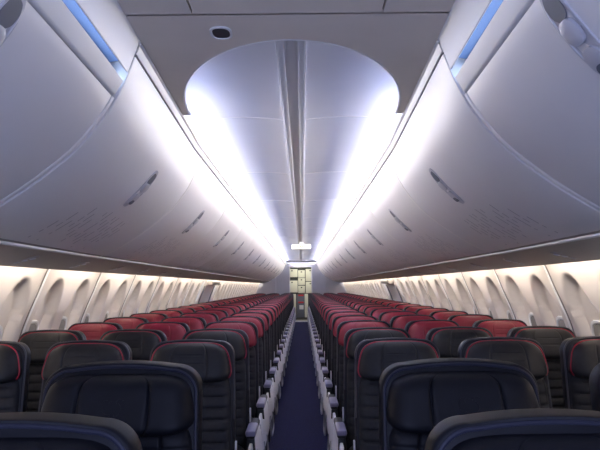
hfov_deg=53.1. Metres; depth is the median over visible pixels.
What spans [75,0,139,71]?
trim
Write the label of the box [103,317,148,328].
seat
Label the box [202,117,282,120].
trim
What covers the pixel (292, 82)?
trim
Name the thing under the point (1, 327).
window
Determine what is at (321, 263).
bin
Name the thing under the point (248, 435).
seat
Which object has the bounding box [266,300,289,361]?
seat
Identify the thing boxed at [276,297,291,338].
seat
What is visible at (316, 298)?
seat
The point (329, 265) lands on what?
bin
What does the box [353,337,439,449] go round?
seat
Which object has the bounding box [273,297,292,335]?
seat
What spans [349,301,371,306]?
seat
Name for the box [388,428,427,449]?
cushion
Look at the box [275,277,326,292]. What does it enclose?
wall
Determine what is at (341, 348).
cushion
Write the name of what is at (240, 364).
cushion
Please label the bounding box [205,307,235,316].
seat
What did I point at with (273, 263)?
bin
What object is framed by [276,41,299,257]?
trim
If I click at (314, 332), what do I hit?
seat
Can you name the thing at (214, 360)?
seat
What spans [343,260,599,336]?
wall
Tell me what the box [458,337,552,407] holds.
seat
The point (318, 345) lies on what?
seat
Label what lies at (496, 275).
trim
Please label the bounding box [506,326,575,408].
seat
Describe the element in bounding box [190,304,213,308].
seat
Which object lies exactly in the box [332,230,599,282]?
trim
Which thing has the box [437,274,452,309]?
trim
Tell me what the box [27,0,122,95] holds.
trim
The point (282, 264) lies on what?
bin
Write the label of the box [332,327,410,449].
seat
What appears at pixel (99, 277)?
trim
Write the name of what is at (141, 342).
seat
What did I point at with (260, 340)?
cushion
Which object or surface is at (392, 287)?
door
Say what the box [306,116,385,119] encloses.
trim
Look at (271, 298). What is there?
seat
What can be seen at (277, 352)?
seat
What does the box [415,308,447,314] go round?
seat
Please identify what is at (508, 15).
trim
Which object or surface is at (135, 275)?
trim
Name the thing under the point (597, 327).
shade
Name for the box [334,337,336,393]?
cushion
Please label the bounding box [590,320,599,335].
window
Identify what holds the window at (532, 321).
in the wall at (529, 289)
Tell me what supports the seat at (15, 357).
on the floor
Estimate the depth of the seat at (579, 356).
2.78 m
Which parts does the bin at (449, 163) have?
lock plate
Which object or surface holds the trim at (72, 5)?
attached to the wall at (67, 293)
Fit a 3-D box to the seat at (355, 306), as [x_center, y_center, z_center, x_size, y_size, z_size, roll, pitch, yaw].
[1.001,1.673,8.560,0.511,1.115,0.630,0,-6,0]
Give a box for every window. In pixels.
[0,325,2,340]
[28,320,38,330]
[59,316,67,329]
[84,313,89,321]
[506,310,511,318]
[528,313,536,325]
[556,316,565,326]
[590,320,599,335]
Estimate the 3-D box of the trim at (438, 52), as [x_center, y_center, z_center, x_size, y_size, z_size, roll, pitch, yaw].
[0.561,0.441,12.623,0.089,0.055,21.190,0,-6,0]
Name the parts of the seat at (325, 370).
panel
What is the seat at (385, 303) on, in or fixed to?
on the floor
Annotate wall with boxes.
[0,266,259,341]
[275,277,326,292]
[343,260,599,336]
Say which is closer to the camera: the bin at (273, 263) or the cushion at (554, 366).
the cushion at (554, 366)
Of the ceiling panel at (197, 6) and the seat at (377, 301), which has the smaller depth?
the ceiling panel at (197, 6)
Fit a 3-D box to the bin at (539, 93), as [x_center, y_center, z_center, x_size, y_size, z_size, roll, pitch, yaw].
[0.867,-0.341,0.878,0.717,0.461,2.314,-1,-6,2]
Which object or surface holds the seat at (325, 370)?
on the floor
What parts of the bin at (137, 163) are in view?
lock plate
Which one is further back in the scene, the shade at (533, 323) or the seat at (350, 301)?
the seat at (350, 301)
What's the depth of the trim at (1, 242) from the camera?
3.46 m
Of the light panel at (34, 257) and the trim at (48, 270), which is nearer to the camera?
the light panel at (34, 257)
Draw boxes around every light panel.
[13,256,38,263]
[69,262,88,267]
[503,258,523,264]
[550,252,575,258]
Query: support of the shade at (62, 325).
attached to the window at (63, 324)
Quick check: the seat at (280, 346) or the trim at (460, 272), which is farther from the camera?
the seat at (280, 346)
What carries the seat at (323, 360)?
on the floor
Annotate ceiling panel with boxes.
[117,0,191,14]
[188,0,384,13]
[383,0,454,11]
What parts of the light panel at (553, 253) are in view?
plate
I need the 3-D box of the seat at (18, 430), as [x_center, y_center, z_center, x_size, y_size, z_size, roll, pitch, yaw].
[-0.545,0.899,0.832,0.634,1.117,0.643,0,-6,0]
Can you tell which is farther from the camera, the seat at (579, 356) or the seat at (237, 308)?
the seat at (237, 308)
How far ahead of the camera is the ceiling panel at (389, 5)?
1.82 m
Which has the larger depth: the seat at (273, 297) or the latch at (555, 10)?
the seat at (273, 297)
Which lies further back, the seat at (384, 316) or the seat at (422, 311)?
the seat at (422, 311)
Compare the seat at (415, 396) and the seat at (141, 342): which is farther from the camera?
the seat at (141, 342)
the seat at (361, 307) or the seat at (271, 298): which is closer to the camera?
the seat at (361, 307)
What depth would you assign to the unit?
24.44 m
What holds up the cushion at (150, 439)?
on the seat at (162, 402)
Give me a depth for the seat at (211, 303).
9.59 m
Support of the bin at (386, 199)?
attached to the wall at (529, 289)
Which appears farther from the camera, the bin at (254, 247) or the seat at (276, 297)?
the seat at (276, 297)
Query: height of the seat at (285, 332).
1.115 m
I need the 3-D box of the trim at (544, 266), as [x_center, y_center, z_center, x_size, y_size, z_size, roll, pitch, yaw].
[1.641,0.782,3.799,0.224,1.195,0.054,0,-6,0]
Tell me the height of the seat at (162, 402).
1.134 m
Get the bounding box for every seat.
[0,341,30,412]
[0,412,141,449]
[18,329,86,411]
[38,340,131,411]
[41,360,202,449]
[68,322,122,339]
[100,329,166,360]
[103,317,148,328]
[129,313,167,321]
[135,321,189,340]
[149,310,182,316]
[149,339,236,449]
[161,316,206,329]
[165,307,194,312]
[179,305,204,310]
[180,312,218,323]
[182,328,262,449]
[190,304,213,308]
[193,309,227,319]
[198,302,219,306]
[203,321,269,449]
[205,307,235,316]
[209,301,225,304]
[215,300,231,303]
[215,305,241,312]
[219,316,273,449]
[223,303,246,309]
[228,302,250,307]
[230,312,277,441]
[235,301,254,305]
[238,309,280,421]
[245,307,282,406]
[251,305,284,391]
[256,303,286,367]
[259,302,287,376]
[263,301,288,355]
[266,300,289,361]
[268,299,290,352]
[271,298,290,340]
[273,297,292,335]
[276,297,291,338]
[277,296,292,331]
[280,295,293,327]
[309,296,326,333]
[310,296,323,330]
[310,297,328,338]
[311,298,331,336]
[311,298,333,345]
[312,299,335,349]
[312,300,337,354]
[313,301,340,360]
[314,303,344,367]
[315,304,348,394]
[317,306,353,385]
[318,308,359,413]
[320,311,366,430]
[323,315,376,435]
[327,320,390,449]
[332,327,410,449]
[343,299,360,304]
[346,300,364,305]
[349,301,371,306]
[353,302,377,308]
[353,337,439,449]
[358,304,384,311]
[363,306,393,315]
[369,299,387,302]
[370,308,404,319]
[374,300,394,303]
[378,311,416,323]
[378,358,540,449]
[380,301,400,305]
[386,302,410,306]
[390,314,434,328]
[394,304,419,308]
[403,305,433,311]
[404,319,458,338]
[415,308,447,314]
[424,408,599,449]
[426,326,492,357]
[429,310,467,319]
[448,314,492,326]
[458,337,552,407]
[472,319,526,336]
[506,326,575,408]
[559,336,599,409]
[589,363,599,410]
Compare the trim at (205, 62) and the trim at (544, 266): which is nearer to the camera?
the trim at (205, 62)
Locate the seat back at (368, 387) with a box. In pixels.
[359,378,379,449]
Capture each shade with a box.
[28,324,36,330]
[59,319,64,329]
[531,316,536,325]
[558,319,565,326]
[594,324,599,335]
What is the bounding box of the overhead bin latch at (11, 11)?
[0,0,22,27]
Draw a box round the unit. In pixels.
[290,267,310,319]
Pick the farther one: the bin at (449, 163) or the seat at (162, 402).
the bin at (449, 163)
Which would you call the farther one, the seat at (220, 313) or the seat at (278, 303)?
the seat at (278, 303)
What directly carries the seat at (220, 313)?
on the floor
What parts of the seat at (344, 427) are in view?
panel, armrest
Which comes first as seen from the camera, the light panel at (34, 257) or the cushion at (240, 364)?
the light panel at (34, 257)
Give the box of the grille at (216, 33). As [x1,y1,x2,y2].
[212,29,229,37]
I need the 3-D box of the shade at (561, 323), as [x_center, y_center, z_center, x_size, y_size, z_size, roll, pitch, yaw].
[1.800,0.699,4.067,0.030,0.113,0.238,0,-6,0]
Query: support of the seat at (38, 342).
on the floor
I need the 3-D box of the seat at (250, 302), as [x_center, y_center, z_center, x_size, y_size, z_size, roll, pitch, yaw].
[-0.990,1.842,10.069,0.511,1.115,0.630,0,-6,0]
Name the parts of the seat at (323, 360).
panel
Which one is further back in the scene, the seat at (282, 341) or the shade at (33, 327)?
the seat at (282, 341)
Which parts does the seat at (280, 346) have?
panel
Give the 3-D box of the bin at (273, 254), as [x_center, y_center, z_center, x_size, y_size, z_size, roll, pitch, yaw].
[-0.960,0.911,13.779,0.778,0.609,1.551,0,-6,0]
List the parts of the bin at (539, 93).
lock plate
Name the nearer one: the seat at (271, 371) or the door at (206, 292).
the seat at (271, 371)
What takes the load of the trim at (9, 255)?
attached to the wall at (67, 293)
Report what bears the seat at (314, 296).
on the floor
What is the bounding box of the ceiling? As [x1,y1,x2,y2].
[126,9,448,260]
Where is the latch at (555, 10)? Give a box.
[542,0,566,22]
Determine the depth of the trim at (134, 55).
3.16 m
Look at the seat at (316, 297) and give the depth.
13.28 m
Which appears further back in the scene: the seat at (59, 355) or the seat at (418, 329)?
the seat at (418, 329)
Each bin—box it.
[0,0,113,203]
[0,57,201,255]
[104,160,230,264]
[162,197,246,269]
[194,217,256,271]
[214,230,263,274]
[228,238,269,275]
[240,245,272,276]
[247,250,275,277]
[253,253,278,278]
[258,257,280,279]
[261,260,282,279]
[266,262,283,279]
[267,263,284,280]
[317,264,333,279]
[318,261,337,279]
[320,259,339,279]
[321,256,343,278]
[323,253,349,277]
[325,250,354,276]
[327,244,360,275]
[331,238,371,274]
[335,229,382,273]
[341,216,402,270]
[350,195,432,267]
[364,158,487,262]
[388,54,599,252]
[465,0,599,209]
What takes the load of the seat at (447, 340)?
on the floor
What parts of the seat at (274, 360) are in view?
panel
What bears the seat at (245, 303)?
on the floor
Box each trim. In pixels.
[0,238,268,282]
[0,240,269,281]
[19,269,50,336]
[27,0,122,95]
[62,0,117,61]
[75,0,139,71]
[80,273,101,322]
[118,275,136,316]
[134,55,285,264]
[135,41,285,263]
[146,277,160,312]
[166,278,178,308]
[183,39,400,115]
[185,116,284,260]
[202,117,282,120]
[235,172,287,174]
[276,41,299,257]
[286,41,301,260]
[289,266,311,321]
[298,41,304,260]
[303,41,305,222]
[305,171,358,173]
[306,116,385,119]
[316,38,442,264]
[316,118,399,262]
[317,52,443,263]
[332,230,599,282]
[334,233,599,280]
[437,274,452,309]
[438,0,491,68]
[455,0,534,92]
[459,0,502,58]
[460,272,478,313]
[493,269,515,319]
[542,265,575,335]
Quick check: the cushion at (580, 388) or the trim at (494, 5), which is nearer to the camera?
the trim at (494, 5)
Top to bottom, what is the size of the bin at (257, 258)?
0.609 m
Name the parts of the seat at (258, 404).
armrest, panel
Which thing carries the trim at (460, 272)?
attached to the wall at (529, 289)
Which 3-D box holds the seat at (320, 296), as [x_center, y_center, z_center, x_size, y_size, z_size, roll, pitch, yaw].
[0.501,2.217,13.875,0.565,1.115,0.740,0,-6,0]
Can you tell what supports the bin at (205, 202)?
attached to the wall at (67, 293)
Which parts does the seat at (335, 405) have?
panel, armrest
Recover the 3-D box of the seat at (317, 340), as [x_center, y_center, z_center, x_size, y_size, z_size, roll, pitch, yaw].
[0.479,1.683,8.617,0.565,1.115,0.740,0,-6,0]
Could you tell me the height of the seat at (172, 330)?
1.115 m
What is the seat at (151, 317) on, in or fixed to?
on the floor
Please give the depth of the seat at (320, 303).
9.53 m
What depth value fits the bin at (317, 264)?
21.45 m
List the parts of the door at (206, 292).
handle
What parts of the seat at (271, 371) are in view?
leg, panel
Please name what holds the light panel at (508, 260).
attached to the wall at (529, 289)
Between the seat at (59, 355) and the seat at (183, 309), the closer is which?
the seat at (59, 355)
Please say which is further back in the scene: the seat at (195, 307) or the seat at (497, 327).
the seat at (195, 307)
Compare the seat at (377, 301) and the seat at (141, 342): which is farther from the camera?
the seat at (377, 301)
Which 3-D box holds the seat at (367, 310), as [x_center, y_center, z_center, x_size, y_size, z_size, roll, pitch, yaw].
[0.995,1.520,7.058,0.511,1.115,0.630,0,-6,0]
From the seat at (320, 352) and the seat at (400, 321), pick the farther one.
the seat at (320, 352)
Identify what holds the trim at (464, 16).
attached to the ceiling panel at (389, 5)
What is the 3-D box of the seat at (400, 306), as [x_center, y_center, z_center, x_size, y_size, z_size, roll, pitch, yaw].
[1.488,1.593,7.808,0.511,1.115,0.630,0,-6,0]
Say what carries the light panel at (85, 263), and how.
attached to the wall at (67, 293)
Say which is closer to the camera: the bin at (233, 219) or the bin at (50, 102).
the bin at (50, 102)
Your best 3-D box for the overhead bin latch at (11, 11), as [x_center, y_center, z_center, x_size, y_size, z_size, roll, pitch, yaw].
[-0.631,-0.464,1.306,0.041,0.064,0.067,0,-6,0]
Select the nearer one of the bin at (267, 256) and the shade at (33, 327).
the shade at (33, 327)
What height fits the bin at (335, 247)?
0.609 m
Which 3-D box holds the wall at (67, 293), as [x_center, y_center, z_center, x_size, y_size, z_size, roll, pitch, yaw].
[-1.614,1.769,11.336,0.437,1.620,23.500,0,-6,0]
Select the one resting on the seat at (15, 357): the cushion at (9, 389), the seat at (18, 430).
the cushion at (9, 389)
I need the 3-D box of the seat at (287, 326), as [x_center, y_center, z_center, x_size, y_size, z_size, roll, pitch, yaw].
[-0.461,1.996,11.625,0.565,1.115,0.740,0,-6,0]
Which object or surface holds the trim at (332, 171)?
attached to the ceiling
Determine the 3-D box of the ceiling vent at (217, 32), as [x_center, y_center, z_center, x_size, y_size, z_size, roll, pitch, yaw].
[-0.264,-0.642,2.006,0.074,0.007,0.100,0,-6,0]
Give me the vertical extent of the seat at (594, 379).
1.134 m
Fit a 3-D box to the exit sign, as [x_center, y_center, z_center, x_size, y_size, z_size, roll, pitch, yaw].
[0.028,0.459,13.420,0.430,0.168,0.094,0,-6,0]
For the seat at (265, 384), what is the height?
1.115 m
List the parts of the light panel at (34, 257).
plate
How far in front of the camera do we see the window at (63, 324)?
4.65 m
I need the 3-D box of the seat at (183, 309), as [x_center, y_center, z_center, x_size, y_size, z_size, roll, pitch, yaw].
[-1.492,1.541,7.066,0.511,1.115,0.630,0,-6,0]
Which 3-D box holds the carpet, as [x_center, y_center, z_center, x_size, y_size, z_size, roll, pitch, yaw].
[0.018,2.497,11.155,0.600,0.008,23.300,0,-6,0]
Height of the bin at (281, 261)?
0.609 m
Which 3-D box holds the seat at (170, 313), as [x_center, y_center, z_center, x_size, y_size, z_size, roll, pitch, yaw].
[-1.496,1.465,6.315,0.511,1.115,0.630,0,-6,0]
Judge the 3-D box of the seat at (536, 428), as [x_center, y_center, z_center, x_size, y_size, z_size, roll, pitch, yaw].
[0.485,0.890,0.829,0.634,1.117,0.643,0,-6,0]
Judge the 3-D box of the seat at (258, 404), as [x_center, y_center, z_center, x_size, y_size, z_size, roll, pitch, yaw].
[-0.492,1.233,4.114,0.565,1.115,0.740,0,-6,0]
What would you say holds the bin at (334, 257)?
attached to the wall at (529, 289)
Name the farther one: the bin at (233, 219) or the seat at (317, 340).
the seat at (317, 340)
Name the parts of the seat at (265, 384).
panel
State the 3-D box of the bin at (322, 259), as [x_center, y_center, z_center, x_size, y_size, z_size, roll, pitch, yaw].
[0.999,1.209,16.863,0.778,0.609,1.551,0,-6,0]
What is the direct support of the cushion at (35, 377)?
on the seat at (38, 342)
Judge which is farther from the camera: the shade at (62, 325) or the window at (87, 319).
the window at (87, 319)
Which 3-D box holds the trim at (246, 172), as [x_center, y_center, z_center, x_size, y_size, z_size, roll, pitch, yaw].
[-0.330,-0.452,5.244,0.473,0.020,0.012,0,-6,0]
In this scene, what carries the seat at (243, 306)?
on the floor
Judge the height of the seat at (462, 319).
1.115 m
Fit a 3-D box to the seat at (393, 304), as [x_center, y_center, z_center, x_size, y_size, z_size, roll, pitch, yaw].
[1.491,1.669,8.559,0.511,1.115,0.630,0,-6,0]
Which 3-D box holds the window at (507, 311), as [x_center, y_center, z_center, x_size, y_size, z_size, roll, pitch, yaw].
[1.806,0.918,5.066,0.056,0.400,0.290,0,-6,0]
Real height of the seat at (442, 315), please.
1.115 m
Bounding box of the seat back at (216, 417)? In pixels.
[202,378,230,449]
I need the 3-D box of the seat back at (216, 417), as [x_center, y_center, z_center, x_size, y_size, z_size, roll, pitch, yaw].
[-0.510,0.963,2.738,0.390,0.545,0.130,0,-6,0]
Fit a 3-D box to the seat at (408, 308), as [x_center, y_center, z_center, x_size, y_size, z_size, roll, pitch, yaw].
[1.485,1.516,7.056,0.511,1.115,0.630,0,-6,0]
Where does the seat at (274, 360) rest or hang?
on the floor
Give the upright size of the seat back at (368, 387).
0.545 m
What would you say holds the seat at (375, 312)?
on the floor
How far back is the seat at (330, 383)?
5.01 m
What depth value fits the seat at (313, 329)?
11.03 m
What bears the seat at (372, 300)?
on the floor
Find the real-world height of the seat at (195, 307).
1.115 m
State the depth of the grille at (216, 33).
2.01 m
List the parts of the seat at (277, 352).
panel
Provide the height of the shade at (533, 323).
0.113 m
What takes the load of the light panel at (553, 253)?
attached to the wall at (529, 289)
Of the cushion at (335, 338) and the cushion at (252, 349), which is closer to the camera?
the cushion at (252, 349)
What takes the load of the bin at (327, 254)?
attached to the wall at (529, 289)
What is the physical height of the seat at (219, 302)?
1.115 m
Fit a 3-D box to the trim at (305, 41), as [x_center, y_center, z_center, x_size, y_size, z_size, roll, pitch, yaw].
[0.064,0.304,12.599,0.007,0.014,21.270,0,-6,0]
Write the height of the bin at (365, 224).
0.609 m
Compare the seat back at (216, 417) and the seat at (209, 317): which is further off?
the seat at (209, 317)
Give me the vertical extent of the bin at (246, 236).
0.609 m
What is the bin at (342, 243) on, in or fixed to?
attached to the wall at (529, 289)
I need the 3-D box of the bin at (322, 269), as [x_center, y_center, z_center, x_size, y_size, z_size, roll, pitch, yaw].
[1.012,1.523,19.953,0.778,0.609,1.551,0,-6,0]
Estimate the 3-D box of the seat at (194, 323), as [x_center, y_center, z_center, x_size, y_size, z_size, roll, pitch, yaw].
[-1.012,1.308,4.811,0.511,1.115,0.630,0,-6,0]
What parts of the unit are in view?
compartment door, compartment door, post, cart door, kick plate, compartment door, compartment door, compartment door, post, compartment door, compartment door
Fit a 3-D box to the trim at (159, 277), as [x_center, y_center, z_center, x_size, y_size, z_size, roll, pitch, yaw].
[-1.669,1.118,6.842,0.224,1.195,0.054,0,-6,0]
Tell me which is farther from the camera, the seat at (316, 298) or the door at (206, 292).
the seat at (316, 298)
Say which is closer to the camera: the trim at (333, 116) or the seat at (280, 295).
the trim at (333, 116)
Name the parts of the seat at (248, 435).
armrest, panel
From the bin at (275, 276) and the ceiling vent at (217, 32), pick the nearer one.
the ceiling vent at (217, 32)
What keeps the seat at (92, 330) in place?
on the floor
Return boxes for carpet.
[268,322,329,449]
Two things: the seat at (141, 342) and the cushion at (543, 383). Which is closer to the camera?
the cushion at (543, 383)
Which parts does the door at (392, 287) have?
handle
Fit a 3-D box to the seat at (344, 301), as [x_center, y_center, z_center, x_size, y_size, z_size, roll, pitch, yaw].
[1.010,1.902,10.814,0.511,1.115,0.630,0,-6,0]
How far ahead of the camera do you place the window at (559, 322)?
4.13 m
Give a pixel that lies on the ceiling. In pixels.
(243, 81)
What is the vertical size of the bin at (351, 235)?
0.609 m
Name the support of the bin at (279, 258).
attached to the wall at (67, 293)
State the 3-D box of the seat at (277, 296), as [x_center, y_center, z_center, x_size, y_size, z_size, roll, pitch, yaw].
[-0.449,2.301,14.629,0.565,1.115,0.740,0,-6,0]
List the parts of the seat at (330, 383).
panel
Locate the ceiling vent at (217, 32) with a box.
[210,26,232,39]
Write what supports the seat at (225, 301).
on the floor
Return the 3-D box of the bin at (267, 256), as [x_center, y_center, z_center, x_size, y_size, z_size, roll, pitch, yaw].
[-0.966,0.754,12.234,0.778,0.609,1.551,0,-6,0]
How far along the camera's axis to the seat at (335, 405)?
4.26 m
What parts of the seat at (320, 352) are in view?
panel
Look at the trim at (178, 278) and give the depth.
7.88 m
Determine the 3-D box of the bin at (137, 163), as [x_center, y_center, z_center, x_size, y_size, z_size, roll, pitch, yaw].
[-0.982,-0.195,2.894,0.832,0.609,1.738,0,-6,0]
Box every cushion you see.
[0,380,19,412]
[26,364,43,411]
[139,429,191,449]
[235,359,245,447]
[249,346,255,417]
[258,338,262,395]
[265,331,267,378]
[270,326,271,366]
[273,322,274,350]
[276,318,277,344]
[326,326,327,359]
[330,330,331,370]
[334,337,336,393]
[339,346,343,417]
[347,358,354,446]
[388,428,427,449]
[536,378,548,407]
[546,360,564,408]
[571,376,591,409]
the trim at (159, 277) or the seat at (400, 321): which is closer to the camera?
the seat at (400, 321)
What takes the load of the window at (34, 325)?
in the wall at (67, 293)
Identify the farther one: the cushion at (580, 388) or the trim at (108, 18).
the cushion at (580, 388)
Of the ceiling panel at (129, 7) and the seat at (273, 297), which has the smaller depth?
the ceiling panel at (129, 7)
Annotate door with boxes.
[194,281,219,303]
[381,279,405,301]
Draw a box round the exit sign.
[292,242,310,248]
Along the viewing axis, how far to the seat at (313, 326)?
11.77 m

